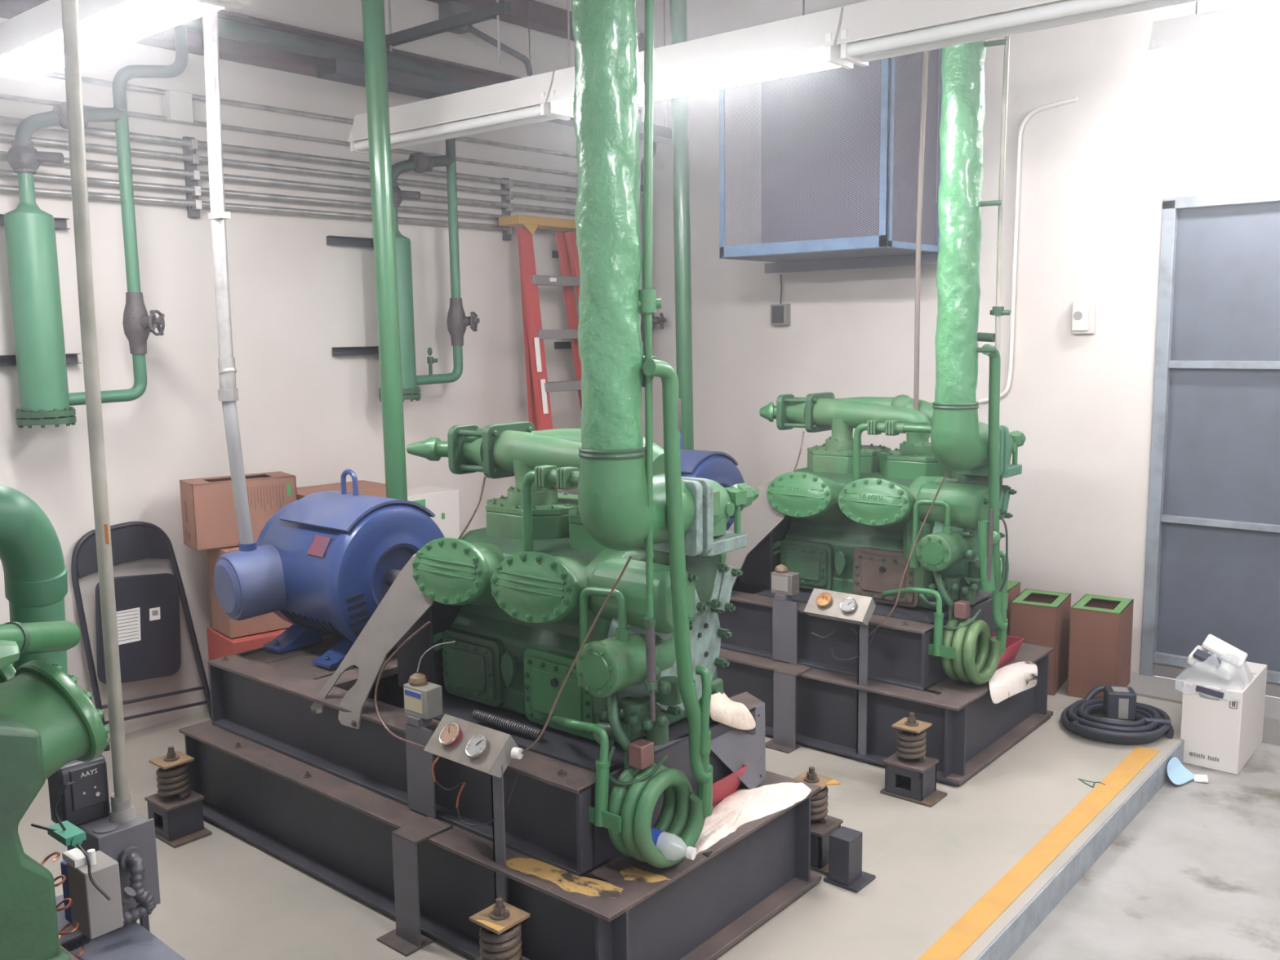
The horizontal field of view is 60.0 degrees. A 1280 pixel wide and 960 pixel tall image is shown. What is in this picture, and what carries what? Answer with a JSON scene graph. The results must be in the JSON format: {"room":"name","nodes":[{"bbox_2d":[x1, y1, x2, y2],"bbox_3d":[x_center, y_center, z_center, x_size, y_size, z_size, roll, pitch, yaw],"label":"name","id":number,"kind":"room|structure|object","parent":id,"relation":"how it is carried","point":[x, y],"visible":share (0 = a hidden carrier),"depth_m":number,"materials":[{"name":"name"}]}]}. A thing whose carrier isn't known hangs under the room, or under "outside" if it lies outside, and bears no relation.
{"room":"mechanical room","nodes":[
{"label":"mechanical room","id":0,"kind":"room"},
{"bbox_2d":[0,0,581,737],"bbox_3d":[-2.538,-0.648,4.122,0.150,3.950,7.930,6,10,40],"label":"wall","id":1,"kind":"structure","parent":0,"point":[310,414],"depth_m":4.99,"materials":[{"name":"paint"}]},
{"bbox_2d":[0,25,188,427],"bbox_3d":[-2.127,-0.991,4.214,0.301,1.545,0.904,6,10,40],"label":"oil separator","id":2,"kind":"object","parent":1,"relation":"attached to","point":[40,359],"visible":0.96,"depth_m":4.08,"materials":[{"name":"green paint"}]},
{"bbox_2d":[161,89,193,124],"bbox_3d":[-1.915,-1.543,4.590,0.068,0.120,0.100,6,10,40],"label":"junction box","id":3,"kind":"object","parent":1,"relation":"attached to","point":[177,106],"visible":1,"depth_m":4.56,"materials":[{"name":"grey"}]},
{"bbox_2d":[182,136,202,217],"bbox_3d":[-1.880,-1.275,4.667,0.064,0.330,0.044,6,10,40],"label":"channel","id":4,"kind":"object","parent":1,"relation":"attached to","point":[193,211],"visible":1,"depth_m":4.66,"materials":[{"name":"grey metal"}]},
{"bbox_2d":[42,0,454,82],"bbox_3d":[-1.874,-1.711,4.363,0.110,0.334,2.984,6,10,40],"label":"roof beam","id":5,"kind":"structure","parent":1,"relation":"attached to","point":[228,29],"depth_m":4.81,"materials":[{"name":"metal"}]},
{"bbox_2d":[0,168,506,219],"bbox_3d":[-2.475,-1.113,3.955,0.026,0.051,7.660,6,10,40],"label":"conduit","id":6,"kind":"object","parent":1,"relation":"attached to","point":[4,173],"visible":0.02,"depth_m":4.84,"materials":[{"name":"metal"}]},
{"bbox_2d":[0,151,574,214],"bbox_3d":[-2.476,-1.177,3.946,0.030,0.055,7.660,6,10,40],"label":"conduit","id":7,"kind":"object","parent":1,"relation":"attached to","point":[90,163],"visible":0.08,"depth_m":4.97,"materials":[{"name":"metal"}]},
{"bbox_2d":[0,184,576,234],"bbox_3d":[-2.474,-1.058,3.962,0.026,0.051,7.660,6,10,40],"label":"conduit","id":8,"kind":"object","parent":1,"relation":"attached to","point":[9,188],"visible":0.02,"depth_m":4.89,"materials":[{"name":"metal"}]},
{"bbox_2d":[0,133,576,203],"bbox_3d":[-2.477,-1.242,3.937,0.026,0.051,7.660,6,10,40],"label":"conduit","id":9,"kind":"object","parent":1,"relation":"attached to","point":[4,137],"visible":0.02,"depth_m":4.93,"materials":[{"name":"metal"}]},
{"bbox_2d":[0,115,577,192],"bbox_3d":[-2.478,-1.301,3.929,0.030,0.055,7.660,6,10,40],"label":"conduit","id":10,"kind":"object","parent":1,"relation":"attached to","point":[7,121],"visible":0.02,"depth_m":4.93,"materials":[{"name":"metal"}]},
{"bbox_2d":[0,93,577,176],"bbox_3d":[-2.490,-1.391,3.927,0.018,0.042,7.660,6,10,40],"label":"conduit","id":11,"kind":"object","parent":1,"relation":"attached to","point":[5,96],"visible":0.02,"depth_m":4.96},
{"bbox_2d":[42,71,577,158],"bbox_3d":[-2.492,-1.496,3.913,0.022,0.046,7.660,6,10,40],"label":"conduit","id":12,"kind":"object","parent":1,"relation":"attached to","point":[55,75],"visible":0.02,"depth_m":4.93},
{"bbox_2d":[0,0,644,121],"bbox_3d":[-2.462,-1.758,3.855,0.120,0.170,7.670,6,10,40],"label":"roof beam","id":13,"kind":"structure","parent":1,"relation":"attached to","point":[230,50],"depth_m":4.85,"materials":[{"name":"grey metal"}]},
{"bbox_2d":[0,0,64,83],"label":"fluorescent fixture","id":14,"kind":"object","parent":13,"relation":"hanging from","point":[31,46],"depth_m":3.27,"materials":[{"name":"white plastic"}]},
{"bbox_2d":[326,137,479,401],"bbox_3d":[-1.069,-1.174,5.461,0.301,1.545,0.904,6,10,40],"label":"oil separator","id":15,"kind":"object","parent":1,"relation":"attached to","point":[457,322],"visible":0.66,"depth_m":5.36,"materials":[{"name":"green paint"}]},
{"bbox_2d":[438,0,472,34],"bbox_3d":[-0.939,-2.357,5.641,0.098,0.130,0.140,6,10,40],"label":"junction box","id":16,"kind":"object","parent":1,"relation":"attached to","point":[449,8],"visible":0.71,"depth_m":5.59,"materials":[{"name":"grey metal"}]},
{"bbox_2d":[465,25,533,75],"bbox_3d":[-0.736,-2.244,5.788,0.422,0.203,0.043,-8,10,-42],"label":"conduit","id":17,"kind":"object","parent":16,"relation":"attached to","point":[470,28],"visible":0.92,"depth_m":5.79,"materials":[{"name":"grey metal"}]},
{"bbox_2d":[426,0,644,52],"bbox_3d":[-0.772,-2.500,5.810,0.100,0.120,2.370,6,10,40],"label":"purlin","id":18,"kind":"object","parent":1,"relation":"attached to","point":[544,18],"visible":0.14,"depth_m":6.01,"materials":[{"name":"grey metal"}]},
{"bbox_2d":[551,124,666,355],"bbox_3d":[-0.163,-1.331,6.529,0.301,1.545,0.704,6,10,40],"label":"oil separator","id":19,"kind":"object","parent":1,"relation":"attached to","point":[655,320],"visible":0.17,"depth_m":6.67,"materials":[{"name":"green paint"}]},
{"bbox_2d":[17,675,1182,959],"bbox_3d":[-1.179,1.315,3.159,3.460,0.120,7.780,6,10,40],"label":"floor","id":20,"kind":"structure","parent":0,"point":[224,896],"depth_m":3.42,"materials":[{"name":"concrete"}]},
{"bbox_2d":[59,944,78,959],"bbox_3d":[-1.740,1.120,2.141,2.010,0.532,0.950,6,10,40],"label":"steel skid","id":21,"kind":"object","parent":20,"relation":"on","point":[73,957],"visible":0.02,"depth_m":2.03,"materials":[{"name":"grey paint"}]},
{"bbox_2d":[0,640,110,959],"bbox_3d":[-1.444,0.489,1.855,1.206,0.873,0.856,6,10,40],"label":"compressor","id":22,"kind":"object","parent":21,"relation":"on","point":[48,722],"visible":1,"depth_m":1.84,"materials":[{"name":"green metal"}]},
{"bbox_2d":[0,484,67,675],"bbox_3d":[-1.232,0.252,2.212,0.139,0.526,0.255,-1,8,-3],"label":"pipe bend","id":23,"kind":"object","parent":22,"relation":"attached to","point":[32,557],"visible":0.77,"depth_m":2.20,"materials":[{"name":"green paint"}]},
{"bbox_2d":[0,620,80,656],"bbox_3d":[-1.104,0.270,1.868,0.062,0.146,0.445,1,8,10],"label":"stub","id":24,"kind":"object","parent":22,"relation":"attached to","point":[34,637],"visible":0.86,"depth_m":1.97,"materials":[{"name":"green metal"}]},
{"bbox_2d":[55,893,186,959],"bbox_3d":[-1.219,1.064,2.305,0.850,0.008,0.490,6,10,40],"label":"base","id":25,"kind":"object","parent":21,"relation":"on","point":[132,941],"visible":0.33,"depth_m":2.47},
{"bbox_2d":[61,802,160,951],"bbox_3d":[-1.207,1.065,2.549,0.197,0.540,0.386,-4,8,-21],"label":"control box","id":26,"kind":"object","parent":20,"relation":"on","point":[131,843],"visible":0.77,"depth_m":2.52,"materials":[{"name":"grey metal"}]},
{"bbox_2d":[47,754,110,826],"bbox_3d":[-1.307,0.717,2.583,0.088,0.154,0.105,6,10,40],"label":"control box","id":27,"kind":"object","parent":26,"relation":"on","point":[87,800],"visible":0.91,"depth_m":2.55,"materials":[{"name":"grey plastic"}]},
{"bbox_2d":[60,848,123,939],"bbox_3d":[-1.161,0.858,2.344,0.120,0.175,0.070,6,10,40],"label":"switch","id":28,"kind":"object","parent":26,"relation":"on","point":[96,916],"visible":0.91,"depth_m":2.31,"materials":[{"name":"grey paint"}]},
{"bbox_2d":[47,820,86,847],"bbox_3d":[-1.195,0.740,2.310,0.100,0.023,0.040,6,10,40],"label":"connector","id":29,"kind":"object","parent":28,"relation":"attached to","point":[73,835],"visible":0.92,"depth_m":2.29,"materials":[{"name":"teal plastic"}]},
{"bbox_2d":[61,0,136,823],"bbox_3d":[-1.206,-0.120,2.457,0.105,1.881,0.060,6,10,40],"label":"conduit","id":30,"kind":"object","parent":26,"relation":"on","point":[122,811],"visible":0.98,"depth_m":2.44,"materials":[{"name":"metal"}]},
{"bbox_2d":[71,521,211,751],"bbox_3d":[-2.061,0.621,4.608,0.132,0.897,0.517,6,10,40],"label":"folding chair","id":31,"kind":"object","parent":20,"relation":"on","point":[148,606],"visible":0.94,"depth_m":4.57,"materials":[{"name":"grey paint"}]},
{"bbox_2d":[144,746,212,848],"bbox_3d":[-1.549,1.037,3.696,0.195,0.298,0.130,6,10,40],"label":"spring isolator","id":32,"kind":"object","parent":20,"relation":"on","point":[176,811],"visible":0.98,"depth_m":3.67,"materials":[{"name":"metal"}]},
{"bbox_2d":[206,626,288,660],"bbox_3d":[-1.597,0.833,4.776,0.400,0.415,0.320,-7,10,-39],"label":"cardboard box","id":33,"kind":"object","parent":20,"relation":"on","point":[220,645],"visible":0.2,"depth_m":4.59,"materials":[{"name":"red"}]},
{"bbox_2d":[207,546,293,638],"bbox_3d":[-1.636,0.445,4.699,0.300,0.365,0.221,-7,10,-39],"label":"cardboard box","id":34,"kind":"object","parent":33,"relation":"on","point":[222,623],"visible":0.2,"depth_m":4.62,"materials":[{"name":"brown"}]},
{"bbox_2d":[179,471,297,551],"bbox_3d":[-1.684,0.125,4.666,0.421,0.270,0.201,-6,9,-36],"label":"cardboard box","id":35,"kind":"object","parent":34,"relation":"on","point":[209,518],"visible":0.82,"depth_m":4.55,"materials":[{"name":"brown"}]},
{"bbox_2d":[296,480,386,500],"bbox_3d":[-1.381,0.508,5.138,0.440,0.955,0.300,-8,11,-43],"label":"cardboard box","id":36,"kind":"object","parent":20,"relation":"on","point":[365,487],"visible":0.14,"depth_m":5.06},
{"bbox_2d":[376,715,452,956],"bbox_3d":[-0.630,0.967,3.064,0.188,0.580,0.220,6,10,40],"label":"bracket","id":37,"kind":"object","parent":20,"relation":"on","point":[406,939],"visible":0.96,"depth_m":3.03,"materials":[{"name":"metal"}]},
{"bbox_2d":[403,640,455,719],"bbox_3d":[-0.598,0.561,3.152,0.100,0.202,0.119,6,10,40],"label":"switch","id":38,"kind":"object","parent":37,"relation":"on","point":[423,699],"visible":1,"depth_m":3.12,"materials":[{"name":"grey metal"}]},
{"bbox_2d":[407,485,460,538],"bbox_3d":[-1.078,0.491,5.499,0.241,0.885,0.300,7,11,44],"label":"cardboard box","id":39,"kind":"object","parent":20,"relation":"on","point":[443,502],"visible":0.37,"depth_m":5.42,"materials":[{"name":"beige"}]},
{"bbox_2d":[469,897,530,959],"bbox_3d":[-0.327,1.158,2.677,0.195,0.298,0.130,6,10,40],"label":"spring isolator","id":40,"kind":"object","parent":20,"relation":"on","point":[500,932],"visible":1,"depth_m":2.65,"materials":[{"name":"metal"}]},
{"bbox_2d":[178,632,822,959],"bbox_3d":[-0.528,0.910,3.570,2.010,0.532,0.950,6,10,40],"label":"steel skid","id":41,"kind":"object","parent":20,"relation":"on","point":[326,797],"visible":0.73,"depth_m":3.15,"materials":[{"name":"grey paint"}]},
{"bbox_2d":[213,469,444,669],"bbox_3d":[-0.949,0.301,3.829,1.079,0.644,0.680,6,10,40],"label":"motor","id":42,"kind":"object","parent":41,"relation":"on","point":[325,562],"visible":0.69,"depth_m":3.81,"materials":[{"name":"blue metal"}]},
{"bbox_2d":[202,10,257,551],"bbox_3d":[-1.385,-0.745,3.703,0.098,2.037,0.142,0,8,5],"label":"conduit","id":43,"kind":"object","parent":42,"relation":"on","point":[228,393],"visible":0.98,"depth_m":3.69,"materials":[{"name":"grey plastic"}]},
{"bbox_2d":[278,490,435,532],"bbox_3d":[-1.008,0.097,3.943,0.405,0.084,0.378,6,10,40],"label":"hood","id":44,"kind":"object","parent":42,"relation":"attached to","point":[324,511],"depth_m":3.84,"materials":[{"name":"blue metal"}]},
{"bbox_2d":[311,553,460,728],"bbox_3d":[-0.649,0.459,3.464,0.687,0.525,0.403,-6,9,-34],"label":"guard","id":45,"kind":"object","parent":41,"relation":"on","point":[404,609],"visible":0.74,"depth_m":3.37,"materials":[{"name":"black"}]},
{"bbox_2d":[423,713,523,902],"bbox_3d":[-0.421,0.957,2.898,0.297,0.639,0.107,6,10,40],"label":"panel","id":46,"kind":"object","parent":41,"relation":"on","point":[490,751],"visible":0.99,"depth_m":2.83,"materials":[{"name":"metal"}]},
{"bbox_2d":[521,555,631,754],"bbox_3d":[-0.157,0.434,2.757,0.288,0.511,0.054,0,8,6],"label":"tube","id":47,"kind":"object","parent":46,"relation":"attached to","point":[630,557],"visible":1,"depth_m":2.77,"materials":[{"name":"brown"}]},
{"bbox_2d":[506,857,622,897],"bbox_3d":[-0.177,0.986,2.788,0.355,0.003,0.159,6,10,40],"label":"spilled absorbent","id":48,"kind":"object","parent":41,"relation":"on","point":[566,881],"visible":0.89,"depth_m":2.75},
{"bbox_2d":[406,421,759,786],"bbox_3d":[-0.232,0.280,3.284,1.206,0.873,0.856,6,10,40],"label":"compressor","id":49,"kind":"object","parent":41,"relation":"on","point":[530,585],"visible":0.88,"depth_m":3.01,"materials":[{"name":"green metal"}]},
{"bbox_2d":[571,0,658,449],"bbox_3d":[-0.069,-1.254,2.474,0.170,2.375,0.174,6,10,40],"label":"pipe","id":50,"kind":"object","parent":49,"relation":"attached to","point":[606,100],"visible":0.99,"depth_m":2.50,"materials":[{"name":"green metal"}]},
{"bbox_2d":[638,0,661,720],"bbox_3d":[0.022,-0.405,2.577,0.065,2.004,0.042,-5,9,-27],"label":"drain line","id":51,"kind":"object","parent":50,"relation":"attached to","point":[648,303],"visible":1,"depth_m":2.56,"materials":[{"name":"green metal"}]},
{"bbox_2d":[551,358,712,867],"bbox_3d":[-0.075,0.327,2.815,0.472,1.270,0.274,6,10,40],"label":"coil","id":52,"kind":"object","parent":41,"relation":"on","point":[627,816],"visible":0.98,"depth_m":2.74,"materials":[{"name":"green metal"}]},
{"bbox_2d":[619,866,670,882],"bbox_3d":[0.007,0.988,2.757,0.136,0.003,0.068,4,9,32],"label":"spilled absorbent","id":53,"kind":"object","parent":41,"relation":"on","point":[631,873],"visible":1,"depth_m":2.76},
{"bbox_2d":[653,691,765,789],"bbox_3d":[0.174,0.813,3.233,0.220,0.250,0.801,6,10,40],"label":"metal plate","id":54,"kind":"object","parent":41,"relation":"on","point":[735,748],"visible":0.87,"depth_m":3.27,"materials":[{"name":"grey metal"}]},
{"bbox_2d":[709,692,755,729],"bbox_3d":[0.250,0.672,3.277,0.146,0.128,0.278,6,10,40],"label":"rag","id":55,"kind":"object","parent":54,"relation":"on","point":[723,710],"visible":0.84,"depth_m":3.20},
{"bbox_2d":[712,764,747,805],"bbox_3d":[0.139,0.885,3.192,0.208,0.085,0.308,6,10,40],"label":"drip tray","id":56,"kind":"object","parent":41,"relation":"on","point":[727,785],"visible":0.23,"depth_m":3.18,"materials":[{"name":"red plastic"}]},
{"bbox_2d":[694,782,811,854],"bbox_3d":[0.284,0.926,3.119,0.182,0.021,0.571,6,10,40],"label":"cloth","id":57,"kind":"object","parent":41,"relation":"on","point":[744,806],"visible":0.95,"depth_m":3.13,"materials":[{"name":"fabric"}]},
{"bbox_2d":[498,214,582,494],"bbox_3d":[-0.362,-0.294,6.122,0.524,2.270,0.764,6,10,40],"label":"step ladder","id":58,"kind":"object","parent":20,"relation":"on","point":[538,387],"visible":0.44,"depth_m":5.95,"materials":[{"name":"red metal"}]},
{"bbox_2d":[765,593,812,753],"bbox_3d":[0.576,0.765,4.440,0.188,0.580,0.220,6,10,40],"label":"bracket","id":59,"kind":"object","parent":20,"relation":"on","point":[784,611],"visible":0.97,"depth_m":4.42,"materials":[{"name":"metal"}]},
{"bbox_2d":[770,564,799,595],"bbox_3d":[0.591,0.403,4.512,0.100,0.118,0.062,6,10,40],"label":"switch","id":60,"kind":"object","parent":59,"relation":"on","point":[784,582],"visible":1,"depth_m":4.49,"materials":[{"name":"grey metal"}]},
{"bbox_2d":[793,766,843,875],"bbox_3d":[0.545,1.041,3.451,0.195,0.298,0.130,6,10,40],"label":"spring isolator","id":61,"kind":"object","parent":20,"relation":"on","point":[822,824],"visible":0.45,"depth_m":3.41,"materials":[{"name":"metal"}]},
{"bbox_2d":[822,826,875,893],"bbox_3d":[0.630,1.131,3.329,0.115,0.150,0.115,6,10,40],"label":"skid foot","id":62,"kind":"object","parent":20,"relation":"on","point":[845,844],"visible":1,"depth_m":3.30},
{"bbox_2d":[717,576,1053,785],"bbox_3d":[0.678,0.707,4.945,2.010,0.532,0.950,6,10,40],"label":"steel skid","id":63,"kind":"object","parent":20,"relation":"on","point":[968,731],"visible":0.49,"depth_m":4.34,"materials":[{"name":"grey paint"}]},
{"bbox_2d":[662,432,744,530],"bbox_3d":[0.257,0.099,5.205,1.079,0.644,0.680,6,10,40],"label":"motor","id":64,"kind":"object","parent":63,"relation":"on","point":[719,467],"visible":0.05,"depth_m":5.18,"materials":[{"name":"blue metal"}]},
{"bbox_2d":[662,447,738,473],"bbox_3d":[0.198,-0.106,5.319,0.405,0.084,0.378,6,10,40],"label":"hood","id":65,"kind":"object","parent":64,"relation":"attached to","point":[692,461],"depth_m":5.16,"materials":[{"name":"blue metal"}]},
{"bbox_2d":[724,480,791,603],"bbox_3d":[0.557,0.256,4.840,0.687,0.525,0.403,-6,9,-34],"label":"guard","id":66,"kind":"object","parent":63,"relation":"on","point":[764,526],"visible":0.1,"depth_m":4.76,"materials":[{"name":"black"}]},
{"bbox_2d":[804,587,878,764],"bbox_3d":[0.780,0.754,4.278,0.284,0.639,0.105,6,10,40],"label":"panel","id":67,"kind":"object","parent":63,"relation":"on","point":[859,610],"visible":1,"depth_m":4.22,"materials":[{"name":"metal"}]},
{"bbox_2d":[759,391,1026,630],"bbox_3d":[0.998,0.080,4.638,1.142,0.873,0.856,6,10,40],"label":"compressor","id":68,"kind":"object","parent":63,"relation":"on","point":[857,512],"visible":0.94,"depth_m":4.44,"materials":[{"name":"green metal"}]},
{"bbox_2d":[913,50,928,410],"bbox_3d":[1.153,-1.143,4.528,0.044,1.733,0.021,6,10,40],"label":"pipe","id":69,"kind":"object","parent":68,"relation":"attached to","point":[925,66],"visible":0.97,"depth_m":4.54,"materials":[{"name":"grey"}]},
{"bbox_2d":[934,39,1007,403],"bbox_3d":[1.150,-1.456,3.845,0.208,2.375,0.157,0,8,3],"label":"pipe","id":70,"kind":"object","parent":68,"relation":"attached to","point":[960,202],"visible":0.92,"depth_m":3.87,"materials":[{"name":"green metal"}]},
{"bbox_2d":[977,35,1010,591],"bbox_3d":[1.280,-0.555,3.970,0.115,1.972,0.122,6,10,40],"label":"riser line","id":71,"kind":"object","parent":70,"relation":"attached to","point":[988,538],"visible":0.96,"depth_m":3.93,"materials":[{"name":"green metal"}]},
{"bbox_2d":[882,343,1008,684],"bbox_3d":[1.131,0.125,4.191,0.472,1.270,0.274,6,10,40],"label":"coil","id":72,"kind":"object","parent":63,"relation":"on","point":[969,653],"visible":0.95,"depth_m":4.12,"materials":[{"name":"green metal"}]},
{"bbox_2d":[988,661,1037,703],"bbox_3d":[1.438,0.799,4.316,0.446,0.109,0.116,-7,10,-41],"label":"rag","id":73,"kind":"object","parent":63,"relation":"on","point":[1010,680],"visible":0.97,"depth_m":4.31,"materials":[{"name":"white fabric"}]},
{"bbox_2d":[880,711,946,807],"bbox_3d":[0.972,0.971,3.923,0.195,0.298,0.130,6,10,40],"label":"spring isolator","id":74,"kind":"object","parent":20,"relation":"on","point":[910,775],"visible":1,"depth_m":3.90,"materials":[{"name":"metal"}]},
{"bbox_2d":[917,746,1159,959],"bbox_3d":[-0.211,1.432,1.741,0.080,0.002,6.850,6,10,40],"label":"yellow floor stripe","id":75,"kind":"structure","parent":20,"relation":"on","point":[969,927],"depth_m":3.42,"materials":[{"name":"paint"}]},
{"bbox_2d":[1008,588,1071,695],"bbox_3d":[1.849,0.743,5.125,0.205,0.405,0.300,4,9,32],"label":"cardboard box","id":76,"kind":"object","parent":20,"relation":"on","point":[1039,617],"visible":0.79,"depth_m":5.00,"materials":[{"name":"brown"}]},
{"bbox_2d":[975,739,1184,959],"bbox_3d":[0.043,1.456,1.926,0.007,0.098,7.450,6,10,40],"label":"curb","id":77,"kind":"structure","parent":20,"relation":"attached to","point":[1017,931],"depth_m":3.48,"materials":[{"name":"concrete"}]},
{"bbox_2d":[1067,594,1133,698],"bbox_3d":[2.083,0.755,5.008,0.205,0.405,0.300,4,9,34],"label":"cardboard box","id":78,"kind":"object","parent":20,"relation":"on","point":[1100,637],"visible":0.91,"depth_m":4.90,"materials":[{"name":"brown"}]},
{"bbox_2d":[1060,684,1174,744],"bbox_3d":[1.955,0.963,4.544,0.428,0.126,0.468,6,10,40],"label":"coil","id":79,"kind":"object","parent":20,"relation":"on","point":[1083,724],"visible":0.85,"depth_m":4.44,"materials":[{"name":"grey rubber"}]},
{"bbox_2d":[1102,685,1136,719],"bbox_3d":[1.972,0.915,4.557,0.110,0.112,0.102,1,8,13],"label":"pump","id":80,"kind":"object","parent":79,"relation":"on","point":[1119,702],"visible":1,"depth_m":4.51,"materials":[{"name":"plastic"}]},
{"bbox_2d":[651,827,696,861],"bbox_3d":[0.068,0.914,2.771,0.150,0.071,0.068,3,9,27],"label":"plastic bottle","id":81,"kind":"object","parent":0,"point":[673,848],"visible":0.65,"depth_m":2.74,"materials":[{"name":"white"}]},
{"bbox_2d":[635,0,1279,673],"bbox_3d":[3.294,-0.752,4.293,8.550,3.950,0.150,6,10,40],"label":"wall","id":82,"kind":"structure","parent":0,"point":[1098,169],"depth_m":5.34,"materials":[{"name":"paint"}]},
{"bbox_2d":[770,274,791,325],"bbox_3d":[0.788,-1.014,6.240,0.105,0.282,0.062,6,10,40],"label":"wall switch","id":83,"kind":"object","parent":82,"relation":"attached to","point":[780,313],"visible":1,"depth_m":6.23,"materials":[{"name":"grey paint"}]},
{"bbox_2d":[764,253,937,273],"bbox_3d":[1.157,-1.133,5.819,1.070,0.055,0.200,6,10,40],"label":"support angle","id":84,"kind":"object","parent":82,"relation":"attached to","point":[926,259],"visible":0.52,"depth_m":5.74,"materials":[{"name":"grey metal"}]},
{"bbox_2d":[719,48,942,262],"bbox_3d":[0.939,-1.641,5.474,0.940,1.048,0.570,6,10,40],"label":"air handling unit","id":85,"kind":"object","parent":84,"relation":"on","point":[840,147],"visible":0.63,"depth_m":5.33,"materials":[{"name":"grey"}]},
{"bbox_2d":[977,96,1077,404],"bbox_3d":[1.859,-1.075,5.338,0.434,1.429,0.020,6,10,40],"label":"tube","id":86,"kind":"object","parent":82,"relation":"attached to","point":[1033,112],"visible":0.91,"depth_m":5.35,"materials":[{"name":"beige"}]},
{"bbox_2d":[1071,301,1095,333],"bbox_3d":[2.075,-0.761,5.195,0.100,0.150,0.049,6,10,40],"label":"thermostat","id":87,"kind":"object","parent":82,"relation":"attached to","point":[1083,313],"visible":1,"depth_m":5.18,"materials":[{"name":"grey"}]},
{"bbox_2d":[1126,671,1279,746],"bbox_3d":[2.888,1.047,4.606,1.700,0.112,0.300,6,10,40],"label":"trim","id":88,"kind":"structure","parent":82,"relation":"attached to","point":[1169,690],"depth_m":4.92,"materials":[{"name":"grey"}]},
{"bbox_2d":[1139,188,1279,697],"bbox_3d":[2.963,-0.108,4.606,1.560,2.200,0.085,6,10,40],"label":"door","id":89,"kind":"structure","parent":82,"relation":"in","point":[1212,555],"depth_m":4.92,"materials":[{"name":"grey paint"}]},
{"bbox_2d":[1008,742,1279,959],"bbox_3d":[2.097,1.748,0.444,5.090,0.140,7.780,6,10,40],"label":"floor","id":90,"kind":"structure","parent":0,"point":[1195,874],"depth_m":3.48,"materials":[{"name":"concrete"}]},
{"bbox_2d":[1167,756,1194,785],"bbox_3d":[2.079,1.115,4.255,0.074,0.078,0.160,6,10,40],"label":"cleaning cloth","id":91,"kind":"object","parent":90,"relation":"on","point":[1178,774],"visible":1,"depth_m":4.25,"materials":[{"name":"blue"}]},
{"bbox_2d":[1180,661,1266,774],"bbox_3d":[2.388,0.952,4.532,0.214,0.335,0.452,6,10,40],"label":"carton","id":92,"kind":"object","parent":90,"relation":"on","point":[1218,734],"visible":0.95,"depth_m":4.38,"materials":[{"name":"beige cardboard"}]},
{"bbox_2d":[1186,634,1247,698],"bbox_3d":[2.319,0.737,4.451,0.245,0.201,0.302,6,10,40],"label":"plastic bag","id":93,"kind":"object","parent":92,"relation":"on","point":[1215,656],"visible":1,"depth_m":4.40,"materials":[{"name":"white"}]},
{"bbox_3d":[0.708,-2.331,1.122,8.700,0.100,7.930,6,10,40],"label":"ceiling","id":94,"kind":"structure","parent":0,"visible":0},
{"bbox_2d":[77,0,240,61],"label":"fluorescent fixture","id":95,"kind":"object","parent":94,"relation":"hanging from","point":[104,25],"depth_m":2.92,"materials":[{"name":"white metal"}]},
{"bbox_2d":[361,0,407,500],"bbox_3d":[-1.009,-1.248,4.304,0.114,2.851,0.089,6,10,40],"label":"pipe","id":96,"kind":"object","parent":94,"relation":"hanging from","point":[372,11],"visible":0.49,"depth_m":4.31,"materials":[{"name":"metal"}]},
{"bbox_2d":[385,0,511,64],"bbox_3d":[-0.894,-2.288,4.961,0.850,0.930,0.040,6,10,40],"label":"hanger","id":97,"kind":"object","parent":94,"relation":"hanging from","point":[499,9],"visible":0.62,"depth_m":4.93,"materials":[{"name":"grey paint"}]},
{"bbox_2d":[347,0,570,154],"bbox_3d":[-0.777,-2.048,4.448,1.220,1.300,0.150,6,10,40],"label":"fluorescent fixture","id":98,"kind":"object","parent":94,"relation":"hanging from","point":[522,101],"visible":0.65,"depth_m":4.40,"materials":[{"name":"white metal"}]},
{"bbox_2d":[316,0,672,144],"bbox_3d":[-0.555,-2.350,5.555,0.140,1.005,2.430,6,10,40],"label":"cable tray","id":99,"kind":"object","parent":94,"relation":"hanging from","point":[348,72],"visible":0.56,"depth_m":5.01,"materials":[{"name":"grey paint"}]},
{"bbox_2d":[669,0,693,449],"bbox_3d":[0.212,-1.448,5.654,0.119,2.851,0.089,6,10,40],"label":"pipe","id":100,"kind":"object","parent":94,"relation":"hanging from","point":[678,24],"visible":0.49,"depth_m":5.65,"materials":[{"name":"metal"}]},
{"bbox_2d":[546,0,853,118],"bbox_3d":[0.158,-1.956,3.669,1.200,1.300,0.150,6,10,40],"label":"fluorescent fixture","id":101,"kind":"object","parent":94,"relation":"hanging from","point":[804,43],"visible":0.77,"depth_m":3.57,"materials":[{"name":"white metal"}]},
{"bbox_2d":[835,0,1201,66],"bbox_3d":[1.084,-1.865,2.897,1.200,1.300,0.150,6,10,40],"label":"fluorescent fixture","id":102,"kind":"object","parent":94,"relation":"hanging from","point":[871,30],"visible":1,"depth_m":3.11,"materials":[{"name":"white metal"}]},
{"bbox_2d":[1147,0,1279,67],"bbox_3d":[2.499,-2.142,3.965,1.200,1.075,0.150,6,10,40],"label":"fluorescent fixture","id":103,"kind":"object","parent":94,"relation":"hanging from","point":[1256,26],"visible":1,"depth_m":4.23,"materials":[{"name":"white metal"}]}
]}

